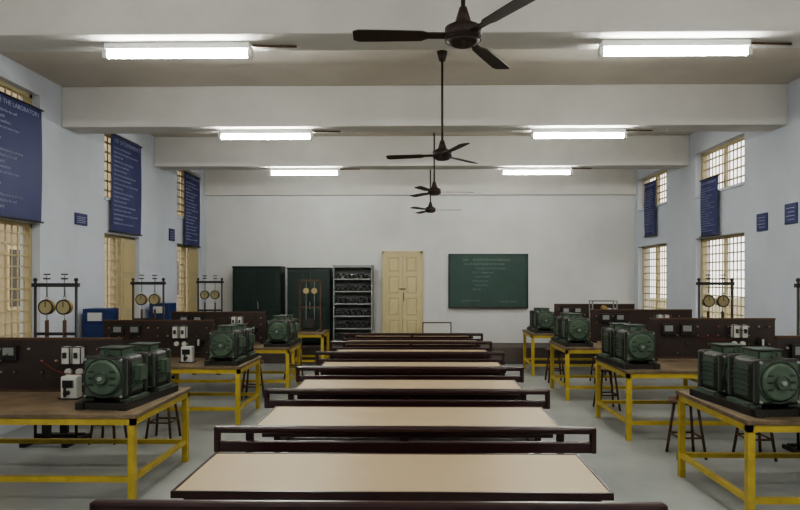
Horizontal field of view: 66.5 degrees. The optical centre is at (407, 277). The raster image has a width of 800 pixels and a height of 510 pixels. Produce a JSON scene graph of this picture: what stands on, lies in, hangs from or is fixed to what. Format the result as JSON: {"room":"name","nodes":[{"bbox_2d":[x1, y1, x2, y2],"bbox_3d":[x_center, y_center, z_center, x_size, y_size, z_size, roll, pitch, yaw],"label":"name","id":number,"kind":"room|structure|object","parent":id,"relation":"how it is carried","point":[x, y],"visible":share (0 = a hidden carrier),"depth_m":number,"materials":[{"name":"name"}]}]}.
{"room":"electrical machines laboratory","nodes":[
{"label":"electrical machines laboratory","id":0,"kind":"room"},
{"bbox_2d":[0,54,205,434],"bbox_3d":[-4.679,-0.375,5.466,0.250,4.250,16.000,0,0,1],"label":"wall","id":1,"kind":"structure","parent":0,"point":[72,162],"depth_m":8.44,"materials":[{"name":"paint"}]},
{"bbox_2d":[0,219,31,336],"bbox_3d":[-4.621,0.282,6.790,0.230,1.905,1.490,0,0,1],"label":"window","id":2,"kind":"structure","parent":1,"relation":"in","point":[27,227],"depth_m":7.34,"materials":[{"name":"cream painted wood"},{"name":"iron"},{"name":"glass"}]},
{"bbox_2d":[0,91,43,223],"bbox_3d":[-4.486,-1.365,6.738,0.025,1.394,1.510,0,0,1],"label":"banner","id":3,"kind":"object","parent":1,"relation":"attached to","point":[20,121],"visible":1,"depth_m":7.06,"materials":[{"name":"blue fabric"}]},
{"bbox_2d":[0,80,43,183],"bbox_3d":[-4.621,-1.708,6.790,0.230,1.085,1.490,0,0,1],"label":"window","id":4,"kind":"structure","parent":1,"relation":"in","point":[27,98],"depth_m":7.28,"materials":[{"name":"cream painted wood"},{"name":"iron"},{"name":"glass"}]},
{"bbox_2d":[74,212,87,225],"bbox_3d":[-4.501,-0.810,8.414,0.020,0.160,0.300,0,0,1],"label":"wall plaque","id":5,"kind":"object","parent":1,"relation":"attached to","point":[79,218],"visible":1,"depth_m":8.38,"materials":[{"name":"blue plastic"}]},
{"bbox_2d":[104,234,134,319],"bbox_3d":[-4.581,0.282,9.640,0.230,1.905,1.190,0,0,1],"label":"window","id":6,"kind":"structure","parent":1,"relation":"in","point":[126,245],"depth_m":9.73,"materials":[{"name":"cream painted wood"},{"name":"iron"},{"name":"glass"}]},
{"bbox_2d":[104,134,141,208],"bbox_3d":[-4.581,-1.698,9.640,0.230,1.065,1.190,0,0,1],"label":"window","id":7,"kind":"structure","parent":1,"relation":"in","point":[106,135],"depth_m":9.40,"materials":[{"name":"cream painted wood"},{"name":"iron"},{"name":"glass"}]},
{"bbox_2d":[109,134,142,235],"bbox_3d":[-4.445,-1.445,9.663,0.025,1.494,1.060,0,0,1],"label":"banner","id":8,"kind":"object","parent":1,"relation":"attached to","point":[125,154],"visible":1,"depth_m":9.62,"materials":[{"name":"blue fabric"}]},
{"bbox_2d":[169,228,174,240],"bbox_3d":[-4.457,-0.815,11.538,0.020,0.230,0.250,0,0,1],"label":"wall plaque","id":9,"kind":"object","parent":1,"relation":"attached to","point":[171,231],"visible":1,"depth_m":11.50,"materials":[{"name":"blue plastic"}]},
{"bbox_2d":[177,244,197,311],"bbox_3d":[-4.541,0.207,12.490,0.230,1.755,1.390,0,0,1],"label":"window","id":10,"kind":"structure","parent":1,"relation":"in","point":[192,252],"depth_m":12.59,"materials":[{"name":"beige"}]},
{"bbox_2d":[177,170,202,223],"bbox_3d":[-4.541,-1.683,12.490,0.230,1.035,1.390,0,0,1],"label":"window","id":11,"kind":"structure","parent":1,"relation":"in","point":[182,197],"depth_m":12.37,"materials":[{"name":"beige wood"}]},
{"bbox_2d":[183,171,200,247],"bbox_3d":[-4.406,-1.380,12.488,0.025,1.484,0.910,0,0,1],"label":"banner","id":12,"kind":"object","parent":1,"relation":"attached to","point":[191,182],"visible":1,"depth_m":12.47,"materials":[{"name":"blue fabric"}]},
{"bbox_2d":[0,363,799,509],"bbox_3d":[0.150,1.825,5.398,9.910,0.150,16.500,0,0,1],"label":"floor","id":13,"kind":"structure","parent":0,"point":[640,469],"depth_m":6.08,"materials":[{"name":"grey concrete"}]},
{"bbox_2d":[19,274,89,447],"bbox_3d":[-3.750,0.852,6.503,0.500,1.797,0.440,0,0,1],"label":"stand","id":14,"kind":"object","parent":13,"relation":"on","point":[45,307],"visible":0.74,"depth_m":6.49,"materials":[{"name":"grey metal"}]},
{"bbox_2d":[0,387,190,498],"bbox_3d":[-3.082,1.400,5.288,1.990,0.700,1.170,0,0,1],"label":"lab table","id":15,"kind":"object","parent":13,"relation":"on","point":[16,408],"visible":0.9,"depth_m":4.87,"materials":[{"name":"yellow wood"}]},
{"bbox_2d":[0,337,122,391],"bbox_3d":[-3.313,0.796,5.520,1.420,0.505,0.453,0,0,1],"label":"control panel","id":16,"kind":"object","parent":15,"relation":"on","point":[27,364],"visible":0.59,"depth_m":5.55,"materials":[{"name":"brown wood"}]},
{"bbox_2d":[58,375,82,399],"bbox_3d":[-2.926,0.949,5.281,0.180,0.200,0.160,0,0,1],"label":"switch box","id":17,"kind":"object","parent":15,"relation":"on","point":[71,385],"visible":1,"depth_m":5.26,"materials":[{"name":"grey plastic"}]},
{"bbox_2d":[75,342,177,410],"bbox_3d":[-2.378,0.808,5.261,0.451,0.482,0.904,0,0,6],"label":"motor","id":18,"kind":"object","parent":15,"relation":"on","point":[136,374],"visible":1,"depth_m":4.94,"materials":[{"name":"green metal"}]},
{"bbox_2d":[83,308,117,336],"bbox_3d":[-4.262,1.085,8.465,0.340,1.330,0.350,0,0,1],"label":"cabinet","id":19,"kind":"object","parent":13,"relation":"on","point":[93,324],"visible":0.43,"depth_m":8.32,"materials":[{"name":"blue metal"}]},
{"bbox_2d":[88,425,127,444],"bbox_3d":[-3.209,1.474,6.545,0.320,0.557,0.320,0,0,1],"label":"stool","id":20,"kind":"object","parent":13,"relation":"on","point":[92,426],"visible":0.15,"depth_m":6.42,"materials":[{"name":"brown wood"}]},
{"bbox_2d":[130,275,165,319],"bbox_3d":[-3.728,0.852,8.773,0.500,1.797,0.440,0,0,1],"label":"stand","id":21,"kind":"object","parent":13,"relation":"on","point":[141,299],"visible":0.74,"depth_m":8.76,"materials":[{"name":"grey metal"}]},
{"bbox_2d":[149,303,175,378],"bbox_3d":[-4.214,1.090,10.495,0.340,1.320,0.350,0,0,1],"label":"cabinet","id":22,"kind":"object","parent":13,"relation":"on","point":[169,307],"visible":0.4,"depth_m":10.35,"materials":[{"name":"blue metal"}]},
{"bbox_2d":[145,386,181,438],"bbox_3d":[-2.658,1.474,6.638,0.320,0.557,0.320,0,0,1],"label":"stool","id":23,"kind":"object","parent":13,"relation":"on","point":[157,418],"visible":0.44,"depth_m":6.61,"materials":[{"name":"brown wood"}]},
{"bbox_2d":[192,275,223,374],"bbox_3d":[-3.643,0.852,11.252,0.500,1.797,0.440,0,0,1],"label":"stand","id":24,"kind":"object","parent":13,"relation":"on","point":[204,294],"visible":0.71,"depth_m":11.24,"materials":[{"name":"grey metal"}]},
{"bbox_2d":[163,356,261,424],"bbox_3d":[-2.982,1.400,7.742,2.020,0.700,1.000,0,0,1],"label":"lab table","id":25,"kind":"object","parent":13,"relation":"on","point":[198,367],"visible":0.41,"depth_m":7.26,"materials":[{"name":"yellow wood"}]},
{"bbox_2d":[103,320,213,359],"bbox_3d":[-3.225,0.796,7.869,1.430,0.505,0.453,0,0,1],"label":"control panel","id":26,"kind":"object","parent":25,"relation":"on","point":[172,334],"visible":0.78,"depth_m":7.89,"materials":[{"name":"brown wood"}]},
{"bbox_2d":[179,346,195,362],"bbox_3d":[-2.735,0.949,7.559,0.180,0.200,0.160,0,0,1],"label":"switch box","id":27,"kind":"object","parent":25,"relation":"on","point":[187,352],"visible":1,"depth_m":7.54,"materials":[{"name":"grey plastic"}]},
{"bbox_2d":[204,323,257,365],"bbox_3d":[-2.201,0.815,7.711,0.418,0.468,0.904,0,0,3],"label":"motor","id":28,"kind":"object","parent":25,"relation":"on","point":[235,342],"visible":1,"depth_m":7.33,"materials":[{"name":"green metal"}]},
{"bbox_2d":[170,342,300,387],"bbox_3d":[-2.815,1.400,9.665,2.100,0.700,0.950,0,0,1],"label":"lab table","id":29,"kind":"object","parent":13,"relation":"on","point":[259,348],"visible":0.43,"depth_m":9.22,"materials":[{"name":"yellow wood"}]},
{"bbox_2d":[171,312,266,343],"bbox_3d":[-3.048,0.796,9.817,1.530,0.505,0.453,0,0,1],"label":"control panel","id":30,"kind":"object","parent":29,"relation":"on","point":[256,320],"visible":0.45,"depth_m":9.84,"materials":[{"name":"brown wood"}]},
{"bbox_2d":[264,315,300,347],"bbox_3d":[-1.957,0.815,9.638,0.418,0.468,0.904,0,0,1],"label":"motor","id":31,"kind":"object","parent":29,"relation":"on","point":[282,328],"visible":1,"depth_m":9.25,"materials":[{"name":"green metal"}]},
{"bbox_2d":[241,360,263,401],"bbox_3d":[-2.228,1.474,8.782,0.320,0.557,0.320,0,0,1],"label":"stool","id":32,"kind":"object","parent":13,"relation":"on","point":[246,386],"visible":0.49,"depth_m":8.86,"materials":[{"name":"brown wood"}]},
{"bbox_2d":[284,345,302,378],"bbox_3d":[-2.000,1.474,10.729,0.320,0.557,0.320,0,0,1],"label":"stool","id":33,"kind":"object","parent":13,"relation":"on","point":[291,366],"visible":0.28,"depth_m":10.77,"materials":[{"name":"brown wood"}]},
{"bbox_2d":[292,329,329,370],"bbox_3d":[-1.870,1.390,11.827,0.630,0.720,0.800,0,0,1],"label":"lab table","id":34,"kind":"object","parent":13,"relation":"on","point":[325,332],"visible":0.56,"depth_m":11.47,"materials":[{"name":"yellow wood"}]},
{"bbox_2d":[298,279,322,331],"bbox_3d":[-1.885,0.529,11.828,0.460,1.000,0.240,0,0,1],"label":"rig","id":35,"kind":"object","parent":34,"relation":"on","point":[310,322],"visible":0.99,"depth_m":11.81,"materials":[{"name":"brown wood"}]},
{"bbox_2d":[89,499,667,509],"bbox_3d":[-0.115,1.306,2.497,2.220,0.888,0.330,0,0,1],"label":"bench","id":36,"kind":"object","parent":13,"relation":"on","point":[97,504],"visible":1,"depth_m":2.34,"materials":[{"name":"brown wood"}]},
{"bbox_2d":[170,452,613,501],"bbox_3d":[-0.068,1.349,3.001,1.964,0.802,0.604,0,0,1],"label":"school desk","id":37,"kind":"object","parent":13,"relation":"on","point":[224,475],"visible":0.95,"depth_m":2.88,"materials":[{"name":"laminate"}]},
{"bbox_2d":[214,425,595,453],"bbox_3d":[-0.016,1.306,3.696,2.220,0.888,0.330,0,0,1],"label":"bench","id":38,"kind":"object","parent":13,"relation":"on","point":[559,446],"visible":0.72,"depth_m":3.54,"materials":[{"name":"brown wood"}]},
{"bbox_2d":[264,388,549,408],"bbox_3d":[-0.004,1.306,4.896,2.220,0.888,0.330,0,0,1],"label":"bench","id":39,"kind":"object","parent":13,"relation":"on","point":[268,403],"visible":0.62,"depth_m":4.74,"materials":[{"name":"brown wood"}]},
{"bbox_2d":[255,406,559,453],"bbox_3d":[0.001,1.349,4.200,1.964,0.802,0.604,0,0,1],"label":"school desk","id":40,"kind":"object","parent":13,"relation":"on","point":[279,415],"visible":0.36,"depth_m":4.18,"materials":[{"name":"laminate"}]},
{"bbox_2d":[294,379,522,399],"bbox_3d":[0.013,1.349,5.400,1.964,0.802,0.604,0,0,1],"label":"school desk","id":41,"kind":"object","parent":13,"relation":"on","point":[306,383],"visible":0.35,"depth_m":5.34,"materials":[{"name":"laminate"}]},
{"bbox_2d":[296,366,523,382],"bbox_3d":[0.022,1.306,6.095,2.220,0.888,0.330,0,0,1],"label":"bench","id":42,"kind":"object","parent":13,"relation":"on","point":[299,378],"visible":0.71,"depth_m":5.94,"materials":[{"name":"brown wood"}]},
{"bbox_2d":[315,351,504,364],"bbox_3d":[0.032,1.306,7.295,2.220,0.888,0.330,0,0,1],"label":"bench","id":43,"kind":"object","parent":13,"relation":"on","point":[317,353],"visible":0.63,"depth_m":7.14,"materials":[{"name":"brown wood"}]},
{"bbox_2d":[330,341,491,351],"bbox_3d":[0.046,1.306,8.495,2.220,0.888,0.330,0,0,1],"label":"bench","id":44,"kind":"object","parent":13,"relation":"on","point":[489,349],"visible":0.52,"depth_m":8.34,"materials":[{"name":"brown wood"}]},
{"bbox_2d":[341,333,482,340],"bbox_3d":[0.072,1.306,9.695,2.220,0.888,0.330,0,0,1],"label":"bench","id":45,"kind":"object","parent":13,"relation":"on","point":[354,335],"visible":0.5,"depth_m":9.53,"materials":[{"name":"brown wood"}]},
{"bbox_2d":[319,362,505,374],"bbox_3d":[0.039,1.349,6.600,1.964,0.802,0.604,0,0,1],"label":"school desk","id":46,"kind":"object","parent":13,"relation":"on","point":[324,363],"visible":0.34,"depth_m":6.62,"materials":[{"name":"laminate"}]},
{"bbox_2d":[352,336,472,338],"bbox_3d":[0.089,1.349,10.200,1.964,0.802,0.604,0,0,1],"label":"school desk","id":47,"kind":"object","parent":13,"relation":"on","point":[357,337],"visible":0.16,"depth_m":9.90,"materials":[{"name":"laminate"}]},
{"bbox_2d":[335,349,490,358],"bbox_3d":[0.049,1.349,7.800,1.964,0.802,0.604,0,0,1],"label":"school desk","id":48,"kind":"object","parent":13,"relation":"on","point":[454,350],"visible":0.31,"depth_m":7.53,"materials":[{"name":"laminate"}]},
{"bbox_2d":[346,340,480,346],"bbox_3d":[0.063,1.349,9.000,1.964,0.802,0.604,0,0,1],"label":"school desk","id":49,"kind":"object","parent":13,"relation":"on","point":[347,345],"visible":0.26,"depth_m":8.70,"materials":[{"name":"laminate"}]},
{"bbox_2d":[258,343,595,363],"bbox_3d":[0.255,1.585,12.922,9.406,0.329,0.948,0,0,1],"label":"dais","id":50,"kind":"object","parent":13,"relation":"on","point":[513,351],"visible":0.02,"depth_m":12.46,"materials":[{"name":"grey concrete"}]},
{"bbox_2d":[232,266,285,338],"bbox_3d":[-3.188,0.585,13.096,1.040,1.670,0.500,0,0,1],"label":"tall cabinet","id":51,"kind":"object","parent":50,"relation":"on","point":[255,288],"visible":0.62,"depth_m":12.88,"materials":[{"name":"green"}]},
{"bbox_2d":[287,268,332,342],"bbox_3d":[-2.088,0.600,13.080,0.920,1.640,0.500,0,0,1],"label":"tall cabinet","id":52,"kind":"object","parent":50,"relation":"on","point":[293,274],"visible":0.78,"depth_m":12.86,"materials":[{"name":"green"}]},
{"bbox_2d":[333,265,373,344],"bbox_3d":[-1.157,0.570,13.107,0.840,1.700,0.380,0,0,1],"label":"storage rack","id":53,"kind":"object","parent":50,"relation":"on","point":[353,285],"visible":0.9,"depth_m":13.20,"materials":[{"name":"grey painted steel"},{"name":"dark iron"}]},
{"bbox_2d":[423,322,450,332],"bbox_3d":[0.633,1.185,13.122,0.620,0.470,0.220,0,0,1],"label":"stand","id":54,"kind":"object","parent":50,"relation":"on","point":[428,327],"visible":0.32,"depth_m":13.11,"materials":[{"name":"grey plastic"}]},
{"bbox_2d":[545,348,564,382],"bbox_3d":[2.494,1.474,10.316,0.320,0.557,0.320,0,0,1],"label":"stool","id":55,"kind":"object","parent":13,"relation":"on","point":[546,349],"visible":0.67,"depth_m":10.27,"materials":[{"name":"brown wood"}]},
{"bbox_2d":[522,329,594,375],"bbox_3d":[3.283,1.370,11.305,2.150,0.760,0.900,0,0,1],"label":"lab table","id":56,"kind":"object","parent":13,"relation":"on","point":[526,332],"visible":0.45,"depth_m":10.89,"materials":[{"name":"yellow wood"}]},
{"bbox_2d":[527,307,554,332],"bbox_3d":[2.486,0.767,11.295,0.397,0.445,0.859,0,0,1],"label":"motor","id":57,"kind":"object","parent":56,"relation":"on","point":[541,319],"visible":0.99,"depth_m":10.93,"materials":[{"name":"green metal"}]},
{"bbox_2d":[554,304,634,323],"bbox_3d":[3.510,0.737,11.426,1.500,0.505,0.453,0,0,1],"label":"control panel","id":58,"kind":"object","parent":56,"relation":"on","point":[558,308],"visible":0.26,"depth_m":11.45,"materials":[{"name":"brown wood"}]},
{"bbox_2d":[589,300,617,318],"bbox_3d":[3.576,0.699,11.151,0.460,0.580,0.220,0,0,1],"label":"frame","id":59,"kind":"object","parent":56,"relation":"on","point":[613,301],"visible":0.29,"depth_m":11.06,"materials":[{"name":"grey metal"}]},
{"bbox_2d":[589,354,610,383],"bbox_3d":[3.244,1.474,10.256,0.320,0.557,0.320,0,0,1],"label":"stool","id":60,"kind":"object","parent":13,"relation":"on","point":[593,354],"visible":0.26,"depth_m":10.35,"materials":[{"name":"brown wood"}]},
{"bbox_2d":[593,366,620,410],"bbox_3d":[2.664,1.474,8.164,0.320,0.557,0.320,0,0,1],"label":"stool","id":61,"kind":"object","parent":13,"relation":"on","point":[602,368],"visible":0.46,"depth_m":8.07,"materials":[{"name":"brown wood"}]},
{"bbox_2d":[549,340,697,400],"bbox_3d":[3.338,1.370,9.179,2.180,0.760,1.050,0,0,1],"label":"lab table","id":62,"kind":"object","parent":13,"relation":"on","point":[597,347],"visible":0.48,"depth_m":8.69,"materials":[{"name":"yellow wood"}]},
{"bbox_2d":[551,313,592,346],"bbox_3d":[2.469,0.755,9.177,0.418,0.468,0.904,0,0,0],"label":"motor","id":63,"kind":"object","parent":62,"relation":"on","point":[568,327],"visible":1,"depth_m":8.79,"materials":[{"name":"green metal"}]},
{"bbox_2d":[590,309,691,342],"bbox_3d":[3.606,0.737,9.374,1.550,0.505,0.453,0,0,1],"label":"control panel","id":64,"kind":"object","parent":62,"relation":"on","point":[600,318],"visible":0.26,"depth_m":9.40,"materials":[{"name":"brown wood"}]},
{"bbox_2d":[594,356,732,440],"bbox_3d":[3.400,1.370,7.108,2.100,0.760,1.190,0,0,1],"label":"lab table","id":65,"kind":"object","parent":13,"relation":"on","point":[669,368],"visible":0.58,"depth_m":6.60,"materials":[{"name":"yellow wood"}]},
{"bbox_2d":[597,323,659,368],"bbox_3d":[2.536,0.755,7.035,0.418,0.468,0.904,0,0,-2],"label":"motor","id":66,"kind":"object","parent":65,"relation":"on","point":[622,343],"visible":1,"depth_m":6.68,"materials":[{"name":"green metal"}]},
{"bbox_2d":[649,318,775,360],"bbox_3d":[3.673,0.737,7.323,1.500,0.505,0.453,0,0,1],"label":"control panel","id":67,"kind":"object","parent":65,"relation":"on","point":[675,338],"visible":0.78,"depth_m":7.35,"materials":[{"name":"brown wood"}]},
{"bbox_2d":[665,396,707,459],"bbox_3d":[2.744,1.474,6.012,0.320,0.557,0.320,0,0,1],"label":"stool","id":68,"kind":"object","parent":13,"relation":"on","point":[673,399],"visible":0.61,"depth_m":6.09,"materials":[{"name":"brown wood"}]},
{"bbox_2d":[696,275,734,386],"bbox_3d":[4.135,0.852,8.193,0.500,1.797,0.440,0,0,1],"label":"stand","id":69,"kind":"object","parent":13,"relation":"on","point":[722,300],"visible":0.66,"depth_m":8.17,"materials":[{"name":"grey metal"}]},
{"bbox_2d":[675,390,799,509],"bbox_3d":[3.368,1.370,4.814,2.000,0.760,1.180,0,0,1],"label":"lab table","id":70,"kind":"object","parent":13,"relation":"on","point":[750,425],"visible":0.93,"depth_m":4.55,"materials":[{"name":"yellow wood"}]},
{"bbox_2d":[690,343,799,417],"bbox_3d":[2.633,0.755,4.753,0.418,0.468,0.904,0,0,-5],"label":"motor","id":71,"kind":"object","parent":70,"relation":"on","point":[750,379],"visible":1,"depth_m":4.46,"materials":[{"name":"green metal"}]},
{"bbox_2d":[774,335,799,361],"bbox_3d":[3.721,0.737,5.072,1.260,0.505,0.453,0,0,1],"label":"control panel","id":72,"kind":"object","parent":70,"relation":"on","point":[790,344],"visible":0.42,"depth_m":5.11,"materials":[{"name":"brown wood"}]},
{"bbox_2d":[732,427,777,461],"bbox_3d":[3.384,1.474,5.953,0.320,0.557,0.320,0,0,1],"label":"stool","id":73,"kind":"object","parent":13,"relation":"on","point":[737,434],"visible":0.34,"depth_m":6.04,"materials":[{"name":"brown wood"}]},
{"bbox_2d":[782,278,799,452],"bbox_3d":[4.105,0.852,6.063,0.500,1.797,0.440,0,0,1],"label":"stand","id":74,"kind":"object","parent":13,"relation":"on","point":[791,447],"visible":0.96,"depth_m":6.06,"materials":[{"name":"grey metal"}]},
{"bbox_2d":[0,48,799,136],"bbox_3d":[0.150,-2.575,5.398,9.910,0.150,16.500,0,0,1],"label":"ceiling","id":75,"kind":"structure","parent":0,"point":[765,65],"depth_m":7.31,"materials":[{"name":"paint"}]},
{"bbox_2d":[102,42,296,59],"bbox_3d":[-1.748,-1.907,5.135,1.621,0.124,0.100,0,0,1],"label":"tube light","id":76,"kind":"object","parent":75,"relation":"attached to","point":[111,50],"visible":1,"depth_m":5.10,"materials":[{"name":"white plastic"}]},
{"bbox_2d":[218,129,340,139],"bbox_3d":[-1.706,-1.907,8.135,1.621,0.124,0.100,0,0,1],"label":"tube light","id":77,"kind":"object","parent":75,"relation":"attached to","point":[283,133],"visible":1,"depth_m":8.10,"materials":[{"name":"white plastic"}]},
{"bbox_2d":[269,168,359,174],"bbox_3d":[-1.667,-1.907,10.954,1.621,0.124,0.100,0,0,1],"label":"tube light","id":78,"kind":"object","parent":75,"relation":"attached to","point":[273,171],"visible":1,"depth_m":10.92,"materials":[{"name":"white plastic"}]},
{"bbox_2d":[0,0,799,51],"bbox_3d":[0.146,-2.235,5.088,9.408,0.529,0.380,0,0,1],"label":"ceiling beam","id":79,"kind":"structure","parent":75,"relation":"attached to","point":[25,25],"depth_m":4.92,"materials":[{"name":"white paint"}]},
{"bbox_2d":[205,169,636,195],"bbox_3d":[0.261,-2.155,13.337,9.408,0.689,0.119,0,0,1],"label":"ceiling beam","id":80,"kind":"structure","parent":75,"relation":"attached to","point":[478,181],"depth_m":13.28,"materials":[{"name":"white paint"}]},
{"bbox_2d":[154,135,688,169],"bbox_3d":[0.227,-2.235,10.908,9.408,0.529,0.380,0,0,1],"label":"ceiling beam","id":81,"kind":"structure","parent":75,"relation":"attached to","point":[635,151],"depth_m":10.72,"materials":[{"name":"white paint"}]},
{"bbox_2d":[411,170,435,213],"bbox_3d":[0.577,-1.907,12.321,1.032,1.184,1.128,0,0,1],"label":"ceiling fan","id":82,"kind":"object","parent":75,"relation":"hanging from","point":[430,209],"depth_m":12.24,"materials":[{"name":"black metal"}]},
{"bbox_2d":[62,84,787,133],"bbox_3d":[0.188,-2.235,8.088,9.408,0.529,0.380,0,0,1],"label":"ceiling beam","id":83,"kind":"structure","parent":75,"relation":"attached to","point":[655,107],"depth_m":7.91,"materials":[{"name":"white paint"}]},
{"bbox_2d":[386,50,477,163],"bbox_3d":[0.292,-1.902,6.695,1.069,1.194,1.114,0,0,1],"label":"ceiling fan","id":84,"kind":"object","parent":75,"relation":"hanging from","point":[442,153],"depth_m":6.73,"materials":[{"name":"black metal"}]},
{"bbox_2d":[410,133,473,196],"bbox_3d":[0.546,-1.907,9.673,1.022,1.184,1.130,0,0,1],"label":"ceiling fan","id":85,"kind":"object","parent":75,"relation":"hanging from","point":[434,190],"depth_m":9.67,"materials":[{"name":"black metal"}]},
{"bbox_2d":[353,0,534,68],"bbox_3d":[0.185,-1.917,3.504,0.995,1.164,1.133,0,0,1],"label":"ceiling fan","id":86,"kind":"object","parent":75,"relation":"hanging from","point":[464,33],"depth_m":3.46,"materials":[{"name":"black metal"}]},
{"bbox_2d":[501,167,591,174],"bbox_3d":[2.483,-1.907,10.896,1.621,0.124,0.100,0,0,1],"label":"tube light","id":87,"kind":"object","parent":75,"relation":"attached to","point":[505,170],"visible":1,"depth_m":10.86,"materials":[{"name":"white plastic"}]},
{"bbox_2d":[530,128,652,138],"bbox_3d":[2.444,-1.907,8.077,1.621,0.124,0.100,0,0,1],"label":"tube light","id":88,"kind":"object","parent":75,"relation":"attached to","point":[577,132],"visible":1,"depth_m":8.04,"materials":[{"name":"white plastic"}]},
{"bbox_2d":[598,39,791,56],"bbox_3d":[2.402,-1.907,5.077,1.621,0.124,0.100,0,0,1],"label":"tube light","id":89,"kind":"object","parent":75,"relation":"attached to","point":[663,47],"visible":1,"depth_m":5.04,"materials":[{"name":"white plastic"}]},
{"bbox_2d":[206,195,634,342],"bbox_3d":[0.264,-0.375,13.523,9.910,4.250,0.250,0,0,1],"label":"wall","id":90,"kind":"structure","parent":0,"point":[580,249],"depth_m":13.39,"materials":[{"name":"paint"}]},
{"bbox_2d":[382,251,422,332],"bbox_3d":[-0.108,0.415,13.361,0.890,2.010,0.080,0,0,1],"label":"door","id":91,"kind":"structure","parent":90,"relation":"in","point":[391,260],"depth_m":13.35,"materials":[{"name":"beige wood"}]},
{"bbox_2d":[448,254,527,308],"bbox_3d":[1.766,0.068,13.330,1.740,1.195,0.087,0,0,1],"label":"chalkboard","id":92,"kind":"object","parent":90,"relation":"attached to","point":[475,281],"visible":1,"depth_m":13.35,"materials":[{"name":"green wood"}]},
{"bbox_2d":[635,77,799,378],"bbox_3d":[4.980,-0.375,5.331,0.250,4.250,16.000,0,0,1],"label":"wall","id":93,"kind":"structure","parent":0,"point":[771,158],"depth_m":8.74,"materials":[{"name":"paint"}]},
{"bbox_2d":[644,179,656,237],"bbox_3d":[4.902,-1.390,12.333,0.025,1.104,0.660,0,0,1],"label":"banner","id":94,"kind":"object","parent":93,"relation":"attached to","point":[650,188],"visible":1,"depth_m":12.33,"materials":[{"name":"blue fabric"}]},
{"bbox_2d":[636,169,666,211],"bbox_3d":[5.038,-1.768,12.381,0.230,0.705,1.540,0,0,1],"label":"window","id":95,"kind":"structure","parent":93,"relation":"in","point":[657,176],"depth_m":12.35,"materials":[{"name":"beige wood"}]},
{"bbox_2d":[643,244,666,308],"bbox_3d":[5.038,0.058,12.381,0.230,1.455,1.540,0,0,1],"label":"window","id":96,"kind":"structure","parent":93,"relation":"in","point":[658,251],"depth_m":12.48,"materials":[{"name":"beige"}]},
{"bbox_2d":[699,174,719,237],"bbox_3d":[4.867,-1.145,9.843,0.025,0.954,0.640,0,0,1],"label":"banner","id":97,"kind":"object","parent":93,"relation":"attached to","point":[709,186],"visible":1,"depth_m":9.83,"materials":[{"name":"blue fabric"}]},
{"bbox_2d":[693,136,744,198],"bbox_3d":[5.000,-1.738,9.656,0.230,0.765,1.590,0,0,1],"label":"window","id":98,"kind":"structure","parent":93,"relation":"in","point":[727,147],"depth_m":9.63,"materials":[{"name":"beige wood"}]},
{"bbox_2d":[701,233,743,317],"bbox_3d":[5.000,0.033,9.656,0.230,1.405,1.590,0,0,1],"label":"window","id":99,"kind":"structure","parent":93,"relation":"in","point":[727,261],"depth_m":9.66,"materials":[{"name":"wood"},{"name":"yellow paint"}]},
{"bbox_2d":[756,212,767,231],"bbox_3d":[4.886,-0.770,8.408,0.020,0.240,0.250,0,0,1],"label":"wall plaque","id":100,"kind":"object","parent":93,"relation":"attached to","point":[761,219],"visible":1,"depth_m":8.38,"materials":[{"name":"blue plastic"}]},
{"bbox_2d":[785,202,797,224],"bbox_3d":[4.877,-0.820,7.758,0.020,0.260,0.250,0,0,1],"label":"wall plaque","id":101,"kind":"object","parent":93,"relation":"attached to","point":[791,210],"visible":1,"depth_m":7.73,"materials":[{"name":"blue plastic"}]},
{"label":"outside","id":102,"kind":"structure","parent":0,"visible":0},
{"bbox_2d":[650,298,743,317],"bbox_3d":[0.140,2.050,9.999,120.000,0.200,100.000,0,0,1],"label":"ground","id":103,"kind":"structure","parent":102,"point":[735,299],"depth_m":39.00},
{"bbox_2d":[0,87,186,336],"bbox_3d":[-9.388,-1.900,13.132,0.260,7.700,38.000,0,0,1],"label":"neighbouring building","id":104,"kind":"structure","parent":103,"relation":"on","point":[8,227],"depth_m":14.41,"materials":[{"name":"beige"}]}
]}

